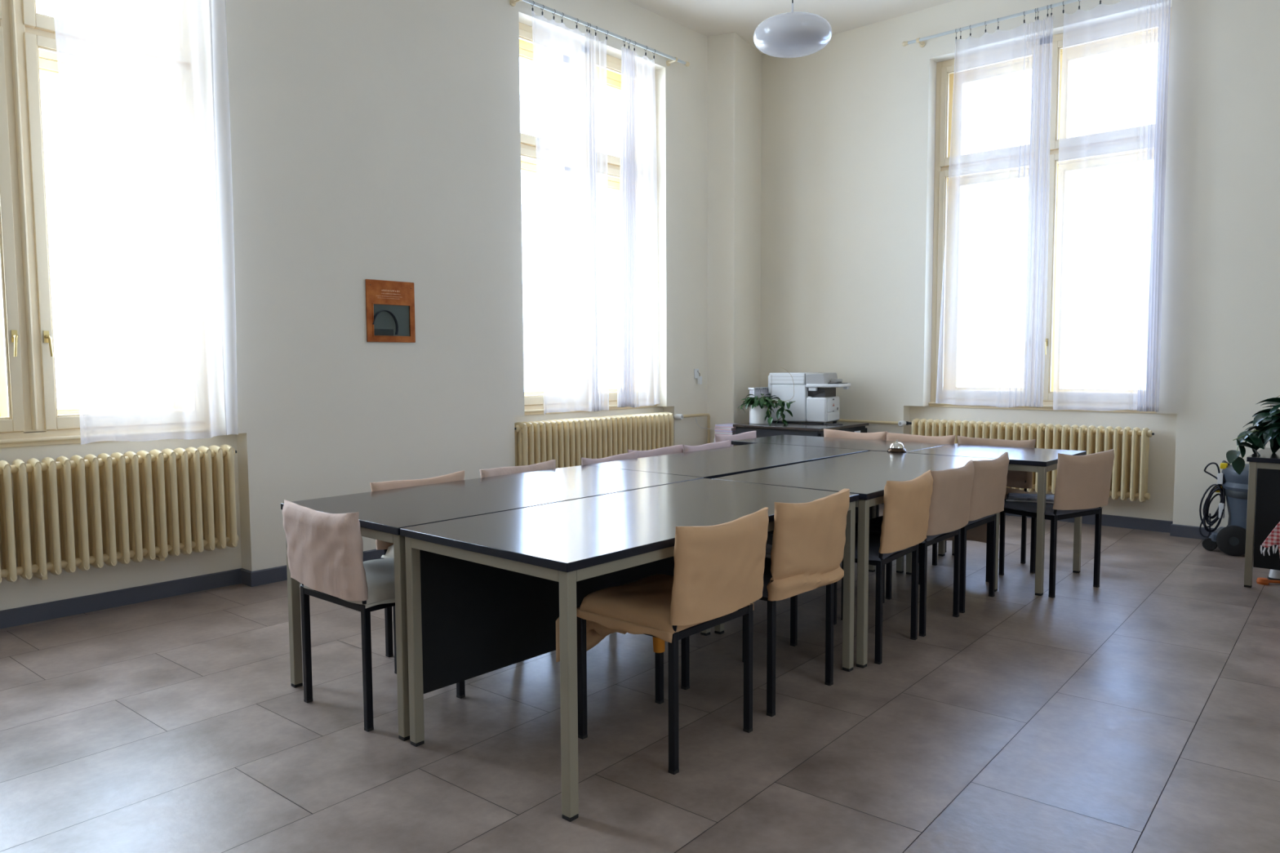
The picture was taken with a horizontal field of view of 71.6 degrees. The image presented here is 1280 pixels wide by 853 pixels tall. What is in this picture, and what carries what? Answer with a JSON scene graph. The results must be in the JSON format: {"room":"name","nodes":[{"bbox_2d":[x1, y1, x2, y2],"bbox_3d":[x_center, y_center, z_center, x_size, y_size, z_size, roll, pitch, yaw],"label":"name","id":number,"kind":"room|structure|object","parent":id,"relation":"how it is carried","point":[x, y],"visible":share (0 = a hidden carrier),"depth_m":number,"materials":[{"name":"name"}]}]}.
{"room":"meeting room","nodes":[
{"label":"meeting room","id":0,"kind":"room"},
{"bbox_2d":[0,0,707,610],"bbox_3d":[-2.267,-1.255,5.469,0.550,4.330,10.680,3,5,42],"label":"wall","id":1,"kind":"structure","parent":0,"point":[375,140],"depth_m":5.71,"materials":[{"name":"paint"}]},
{"bbox_2d":[0,0,217,448],"bbox_3d":[-3.146,-1.389,4.451,0.355,2.967,1.770,3,5,42],"label":"window","id":2,"kind":"structure","parent":1,"relation":"in","point":[32,42],"depth_m":4.60,"materials":[{"name":"beige paint"}]},
{"bbox_2d":[0,444,238,583],"bbox_3d":[-2.953,0.452,4.443,0.205,0.605,1.857,3,5,42],"label":"radiator","id":3,"kind":"object","parent":1,"relation":"attached to","point":[156,504],"visible":1,"depth_m":4.60,"materials":[{"name":"beige metal"}]},
{"bbox_2d":[0,549,384,629],"bbox_3d":[-2.015,0.877,5.376,0.393,0.088,9.633,3,5,42],"label":"baseboard","id":4,"kind":"structure","parent":1,"relation":"attached to","point":[17,616],"depth_m":4.85,"materials":[{"name":"grey"}]},
{"bbox_2d":[364,279,415,342],"bbox_3d":[-1.626,-0.751,5.796,0.038,0.398,0.358,3,5,42],"label":"wall plaque","id":5,"kind":"object","parent":1,"relation":"attached to","point":[389,304],"visible":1,"depth_m":5.79,"materials":[{"name":"orange wood"}]},
{"bbox_2d":[519,22,657,415],"bbox_3d":[-0.521,-1.615,7.394,0.355,2.967,1.670,3,5,42],"label":"window","id":6,"kind":"structure","parent":1,"relation":"in","point":[608,73],"depth_m":7.42,"materials":[{"name":"beige paint"}]},
{"bbox_2d":[514,412,683,468],"bbox_3d":[-0.322,0.216,7.388,0.236,0.605,1.910,3,5,42],"label":"radiator","id":7,"kind":"object","parent":1,"relation":"attached to","point":[566,441],"visible":0.59,"depth_m":7.16,"materials":[{"name":"beige metal"}]},
{"bbox_2d":[683,413,710,443],"bbox_3d":[0.508,0.292,8.221,0.444,0.817,0.050,-4,6,-44],"label":"pipe","id":8,"kind":"object","parent":7,"relation":"attached to","point":[703,414],"visible":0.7,"depth_m":8.32,"materials":[{"name":"beige metal"}]},
{"bbox_2d":[510,0,689,66],"bbox_3d":[-0.274,-3.129,7.091,0.110,0.056,2.040,3,5,42],"label":"curtain rod","id":9,"kind":"object","parent":1,"relation":"attached to","point":[513,2],"visible":1,"depth_m":7.01,"materials":[{"name":"white metal"}]},
{"bbox_2d":[530,0,608,413],"bbox_3d":[-0.511,-1.617,6.861,0.060,3.024,0.794,3,5,42],"label":"curtain","id":10,"kind":"object","parent":9,"relation":"hanging from","point":[591,149],"visible":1,"depth_m":6.95,"materials":[{"name":"white fabric"}]},
{"bbox_2d":[617,37,656,407],"bbox_3d":[-0.014,-1.666,7.429,0.062,3.013,0.560,3,5,39],"label":"curtain","id":11,"kind":"object","parent":9,"relation":"hanging from","point":[628,255],"visible":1,"depth_m":7.36,"materials":[{"name":"white fabric"}]},
{"bbox_2d":[693,368,702,384],"bbox_3d":[0.540,-0.464,8.234,0.044,0.145,0.070,3,5,42],"label":"wall socket","id":12,"kind":"object","parent":1,"relation":"attached to","point":[696,373],"visible":1,"depth_m":8.23,"materials":[{"name":"white plastic"}]},
{"bbox_3d":[-2.647,-2.940,4.430,0.110,0.056,1.500,3,5,42],"label":"curtain rod","id":13,"kind":"object","parent":1,"relation":"attached to","visible":0},
{"bbox_2d":[62,0,236,444],"bbox_3d":[-2.542,-1.444,4.600,0.056,3.054,0.853,3,6,42],"label":"curtain","id":14,"kind":"object","parent":13,"relation":"hanging from","point":[191,1],"visible":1,"depth_m":4.79,"materials":[{"name":"white fabric"}]},
{"bbox_2d":[0,504,1279,852],"bbox_3d":[0.694,1.075,3.054,7.560,0.003,9.790,3,5,42],"label":"floor","id":15,"kind":"structure","parent":0,"point":[1138,711],"depth_m":3.12,"materials":[{"name":"tile"}]},
{"bbox_2d":[281,499,465,732],"bbox_3d":[-1.012,0.663,3.376,0.502,0.790,0.522,3,5,41],"label":"chair","id":16,"kind":"object","parent":15,"relation":"on","point":[325,550],"visible":0.76,"depth_m":3.14,"materials":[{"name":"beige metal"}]},
{"bbox_2d":[369,470,464,657],"bbox_3d":[-0.851,0.625,3.954,0.519,0.782,0.503,3,5,42],"label":"chair","id":17,"kind":"object","parent":15,"relation":"on","point":[388,547],"visible":0.11,"depth_m":3.93,"materials":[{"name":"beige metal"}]},
{"bbox_2d":[280,465,703,741],"bbox_3d":[-0.559,0.645,3.905,0.824,0.745,1.683,3,5,42],"label":"conference table","id":18,"kind":"object","parent":15,"relation":"on","point":[382,513],"visible":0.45,"depth_m":3.56,"materials":[{"name":"laminate"}]},
{"bbox_2d":[479,459,555,477],"bbox_3d":[-0.458,0.590,4.419,0.513,0.782,0.502,3,5,41],"label":"chair","id":19,"kind":"object","parent":15,"relation":"on","point":[550,464],"visible":0.15,"depth_m":4.52,"materials":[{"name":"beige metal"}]},
{"bbox_2d":[581,450,637,465],"bbox_3d":[0.001,0.551,4.922,0.509,0.782,0.498,3,5,37],"label":"chair","id":20,"kind":"object","parent":15,"relation":"on","point":[633,455],"visible":0.06,"depth_m":5.04,"materials":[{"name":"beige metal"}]},
{"bbox_2d":[400,478,858,822],"bbox_3d":[0.055,0.682,3.351,0.808,0.745,1.670,3,5,42],"label":"conference table","id":21,"kind":"object","parent":15,"relation":"on","point":[486,593],"visible":0.88,"depth_m":3.09,"materials":[{"name":"laminate"}]},
{"bbox_2d":[627,444,683,457],"bbox_3d":[0.254,0.522,5.304,0.509,0.782,0.498,3,6,43],"label":"chair","id":22,"kind":"object","parent":15,"relation":"on","point":[679,448],"visible":0.07,"depth_m":5.45,"materials":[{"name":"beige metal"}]},
{"bbox_2d":[555,506,768,774],"bbox_3d":[0.077,0.678,3.036,0.587,0.798,0.561,3,5,41],"label":"chair","id":23,"kind":"object","parent":15,"relation":"on","point":[718,571],"visible":0.97,"depth_m":2.88,"materials":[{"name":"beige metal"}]},
{"bbox_2d":[682,440,729,452],"bbox_3d":[0.593,0.498,5.609,0.509,0.782,0.500,3,5,41],"label":"chair","id":24,"kind":"object","parent":15,"relation":"on","point":[726,443],"visible":0.12,"depth_m":5.72,"materials":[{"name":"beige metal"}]},
{"bbox_2d":[713,422,736,442],"bbox_3d":[0.836,0.343,8.139,0.211,0.727,0.260,3,5,42],"label":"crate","id":25,"kind":"object","parent":15,"relation":"on","point":[722,428],"visible":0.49,"depth_m":8.03,"materials":[{"name":"white"}]},
{"bbox_2d":[585,443,868,479],"bbox_3d":[0.558,0.549,5.166,0.812,0.745,1.681,3,5,42],"label":"conference table","id":26,"kind":"object","parent":15,"relation":"on","point":[710,464],"visible":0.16,"depth_m":4.99,"materials":[{"name":"laminate"}]},
{"bbox_2d":[714,431,755,446],"bbox_3d":[0.860,0.442,6.381,0.509,0.781,0.504,3,5,42],"label":"chair","id":27,"kind":"object","parent":15,"relation":"on","point":[752,434],"visible":0.11,"depth_m":6.49,"materials":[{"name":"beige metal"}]},
{"bbox_2d":[680,488,849,716],"bbox_3d":[0.495,0.643,3.493,0.521,0.798,0.500,3,6,42],"label":"chair","id":28,"kind":"object","parent":15,"relation":"on","point":[809,539],"visible":0.65,"depth_m":3.26,"materials":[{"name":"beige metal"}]},
{"bbox_2d":[733,421,868,437],"bbox_3d":[1.441,0.345,7.928,0.880,0.745,0.870,3,5,42],"label":"desk","id":29,"kind":"object","parent":15,"relation":"on","point":[780,428],"visible":0.13,"depth_m":7.66,"materials":[{"name":"laminate"}]},
{"bbox_2d":[748,386,770,422],"bbox_3d":[1.160,-0.203,8.165,0.415,0.318,0.074,-4,6,-42],"label":"box","id":30,"kind":"object","parent":29,"relation":"on","point":[756,391],"visible":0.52,"depth_m":8.05,"materials":[{"name":"grey"}]},
{"bbox_2d":[737,366,795,425],"bbox_3d":[1.135,-0.257,7.831,0.563,0.540,0.367,3,5,42],"label":"potted plant","id":31,"kind":"object","parent":29,"relation":"on","point":[760,409],"visible":1,"depth_m":7.81,"materials":[{"name":"green plant"}]},
{"bbox_2d":[773,421,843,425],"bbox_3d":[1.469,-0.029,7.852,0.704,0.011,0.071,3,5,42],"label":"power cable","id":32,"kind":"object","parent":29,"relation":"on","point":[774,421],"visible":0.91,"depth_m":7.79,"materials":[{"name":"black plastic"}]},
{"bbox_2d":[768,372,850,423],"bbox_3d":[1.544,-0.265,8.075,0.675,0.450,0.362,2,5,33],"label":"printer","id":33,"kind":"object","parent":29,"relation":"on","point":[815,397],"visible":0.94,"depth_m":7.93,"materials":[{"name":"white plastic"}]},
{"bbox_2d":[826,411,839,421],"bbox_3d":[1.735,-0.090,7.966,0.006,0.074,0.300,2,5,33],"label":"paper tray","id":34,"kind":"object","parent":33,"relation":"on","point":[831,415],"depth_m":7.95,"materials":[{"name":"white plastic"}]},
{"bbox_2d":[828,378,842,382],"bbox_3d":[1.728,-0.408,7.941,0.120,0.035,0.190,2,5,33],"label":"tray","id":35,"kind":"object","parent":33,"relation":"on","point":[830,380],"depth_m":7.89,"materials":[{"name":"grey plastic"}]},
{"bbox_2d":[731,435,949,573],"bbox_3d":[1.343,0.480,6.060,1.283,0.745,0.678,3,5,42],"label":"conference table","id":36,"kind":"object","parent":15,"relation":"on","point":[808,441],"visible":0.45,"depth_m":5.96,"materials":[{"name":"laminate"}]},
{"bbox_2d":[887,440,906,452],"bbox_3d":[1.564,0.116,5.405,0.114,0.073,0.114,3,5,42],"label":"bell","id":37,"kind":"object","parent":36,"relation":"on","point":[895,446],"visible":1,"depth_m":5.37,"materials":[{"name":"silver metal"}]},
{"bbox_2d":[711,450,999,668],"bbox_3d":[1.184,0.586,4.599,0.796,0.745,1.678,3,5,40],"label":"conference table","id":38,"kind":"object","parent":15,"relation":"on","point":[866,474],"visible":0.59,"depth_m":4.24,"materials":[{"name":"laminate"}]},
{"bbox_2d":[823,428,887,517],"bbox_3d":[1.425,0.434,6.332,0.501,0.798,0.511,3,5,42],"label":"chair","id":39,"kind":"object","parent":15,"relation":"on","point":[827,433],"visible":0.15,"depth_m":6.44,"materials":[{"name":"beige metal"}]},
{"bbox_2d":[790,470,933,664],"bbox_3d":[1.016,0.600,4.049,0.520,0.797,0.502,3,5,38],"label":"chair","id":40,"kind":"object","parent":15,"relation":"on","point":[904,524],"visible":0.61,"depth_m":3.82,"materials":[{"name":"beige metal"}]},
{"bbox_2d":[840,460,974,636],"bbox_3d":[1.340,0.571,4.427,0.520,0.798,0.502,3,5,41],"label":"chair","id":41,"kind":"object","parent":15,"relation":"on","point":[951,495],"visible":0.63,"depth_m":4.20,"materials":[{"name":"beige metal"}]},
{"bbox_2d":[885,432,955,560],"bbox_3d":[1.795,0.455,6.004,0.504,0.798,0.511,3,5,42],"label":"chair","id":42,"kind":"object","parent":15,"relation":"on","point":[950,439],"visible":0.1,"depth_m":6.12,"materials":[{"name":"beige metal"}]},
{"bbox_2d":[885,452,1009,613],"bbox_3d":[1.671,0.542,4.812,0.517,0.798,0.504,3,5,42],"label":"chair","id":43,"kind":"object","parent":15,"relation":"on","point":[989,480],"visible":0.5,"depth_m":4.60,"materials":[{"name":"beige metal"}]},
{"bbox_2d":[932,435,1035,575],"bbox_3d":[2.174,0.480,5.649,0.501,0.796,0.554,3,5,41],"label":"chair","id":44,"kind":"object","parent":15,"relation":"on","point":[1017,479],"visible":0.2,"depth_m":5.65,"materials":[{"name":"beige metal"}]},
{"bbox_2d":[905,443,1086,595],"bbox_3d":[2.154,0.524,5.389,0.811,0.745,0.756,3,5,42],"label":"conference table","id":45,"kind":"object","parent":15,"relation":"on","point":[1041,461],"visible":0.61,"depth_m":5.16,"materials":[{"name":"laminate"}]},
{"bbox_2d":[985,448,1114,598],"bbox_3d":[2.344,0.519,5.082,0.499,0.798,0.516,-3,5,-31],"label":"chair","id":46,"kind":"object","parent":15,"relation":"on","point":[1083,482],"visible":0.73,"depth_m":4.86,"materials":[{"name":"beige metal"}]},
{"bbox_2d":[1005,493,1054,503],"bbox_3d":[2.290,0.416,5.157,0.307,0.021,0.229,1,4,22],"label":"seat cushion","id":47,"kind":"object","parent":46,"relation":"on","point":[1010,496],"visible":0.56,"depth_m":5.11,"materials":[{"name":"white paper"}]},
{"bbox_2d":[1199,460,1257,555],"bbox_3d":[4.062,0.540,5.948,0.511,0.612,0.400,3,5,42],"label":"vacuum cleaner","id":48,"kind":"object","parent":15,"relation":"on","point":[1230,540],"visible":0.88,"depth_m":5.89,"materials":[{"name":"grey plastic"}]},
{"bbox_2d":[1244,447,1279,587],"bbox_3d":[4.181,0.554,4.827,1.403,0.745,0.713,3,5,42],"label":"desk","id":49,"kind":"object","parent":15,"relation":"on","point":[1266,513],"visible":0.93,"depth_m":4.99,"materials":[{"name":"laminate"}]},
{"bbox_2d":[1226,395,1279,474],"bbox_3d":[3.771,0.029,5.100,0.582,0.485,0.678,3,5,42],"label":"leafy plant","id":50,"kind":"object","parent":49,"relation":"on","point":[1267,428],"visible":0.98,"depth_m":5.10,"materials":[{"name":"green plant"}]},
{"bbox_2d":[1256,577,1279,585],"bbox_3d":[3.682,0.892,5.117,0.233,0.034,0.064,0,4,7],"label":"tool","id":51,"kind":"object","parent":15,"relation":"on","point":[1264,581],"visible":1,"depth_m":5.11,"materials":[{"name":"orange plastic"}]},
{"bbox_2d":[1267,569,1279,580],"bbox_3d":[3.798,0.852,5.241,0.201,0.095,0.106,-2,4,-18],"label":"slipper","id":52,"kind":"object","parent":15,"relation":"on","point":[1274,575],"visible":0.75,"depth_m":5.20,"materials":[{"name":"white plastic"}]},
{"bbox_3d":[3.525,0.499,4.409,0.498,0.920,0.558,1,4,22],"label":"office chair","id":53,"kind":"object","parent":15,"relation":"on","visible":0},
{"bbox_2d":[1260,521,1279,555],"bbox_3d":[3.445,0.671,4.637,0.058,0.496,0.341,-4,5,-41],"label":"checked shawl","id":54,"kind":"object","parent":53,"relation":"hanging from","point":[1273,538],"visible":1,"depth_m":4.71,"materials":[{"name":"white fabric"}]},
{"bbox_2d":[706,31,761,443],"bbox_3d":[0.966,-1.478,8.534,0.297,4.300,0.790,3,5,42],"label":"wall","id":55,"kind":"structure","parent":0,"point":[734,157],"depth_m":8.29,"materials":[{"name":"paint"}]},
{"bbox_2d":[626,0,955,54],"bbox_3d":[0.675,-3.339,2.652,8.400,0.300,10.630,3,5,42],"label":"ceiling","id":56,"kind":"structure","parent":0,"point":[707,18],"depth_m":7.57,"materials":[{"name":"paint"}]},
{"bbox_2d":[753,0,831,57],"bbox_3d":[0.803,-2.656,4.651,0.409,1.349,0.409,3,5,42],"label":"pendant lamp","id":57,"kind":"object","parent":56,"relation":"hanging from","point":[792,34],"visible":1,"depth_m":4.57,"materials":[{"name":"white glass"}]},
{"bbox_2d":[760,0,1279,528],"bbox_3d":[4.256,-1.360,6.441,7.900,4.330,0.550,3,5,42],"label":"wall","id":58,"kind":"structure","parent":0,"point":[848,126],"depth_m":7.38,"materials":[{"name":"paint"}]},
{"bbox_2d":[902,0,1080,47],"bbox_3d":[3.107,-3.218,6.879,2.240,0.056,0.110,3,5,42],"label":"curtain rod","id":59,"kind":"object","parent":58,"relation":"attached to","point":[918,40],"visible":1,"depth_m":7.13,"materials":[{"name":"white metal"}]},
{"bbox_2d":[935,4,1052,407],"bbox_3d":[2.848,-1.706,7.185,0.869,3.098,0.058,3,5,42],"label":"curtain","id":60,"kind":"object","parent":59,"relation":"hanging from","point":[1027,90],"visible":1,"depth_m":6.98,"materials":[{"name":"white fabric"}]},
{"bbox_2d":[1062,0,1170,412],"bbox_3d":[3.490,-1.663,6.598,0.742,3.107,0.070,3,5,41],"label":"curtain","id":61,"kind":"object","parent":59,"relation":"hanging from","point":[1161,157],"visible":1,"depth_m":6.42,"materials":[{"name":"white fabric"}]},
{"bbox_2d":[897,418,1154,502],"bbox_3d":[3.090,0.251,7.277,1.985,0.575,0.237,3,5,42],"label":"radiator","id":62,"kind":"object","parent":58,"relation":"attached to","point":[1091,440],"visible":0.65,"depth_m":6.93,"materials":[{"name":"beige metal"}]},
{"bbox_2d":[837,419,897,424],"bbox_3d":[1.768,0.305,8.371,1.454,0.758,0.027,3,5,42],"label":"pipe","id":63,"kind":"object","parent":62,"relation":"attached to","point":[839,420],"visible":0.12,"depth_m":8.04,"materials":[{"name":"beige metal"}]},
{"bbox_2d":[880,502,1217,539],"bbox_3d":[3.974,0.759,6.564,7.300,0.088,0.142,3,5,42],"label":"baseboard","id":64,"kind":"structure","parent":58,"relation":"attached to","point":[1153,525],"depth_m":6.75,"materials":[{"name":"grey"}]},
{"bbox_2d":[928,7,1171,413],"bbox_3d":[3.313,-1.625,7.245,1.800,2.967,0.355,3,5,42],"label":"window","id":65,"kind":"structure","parent":58,"relation":"in","point":[1116,147],"depth_m":7.22,"materials":[{"name":"beige paint"}]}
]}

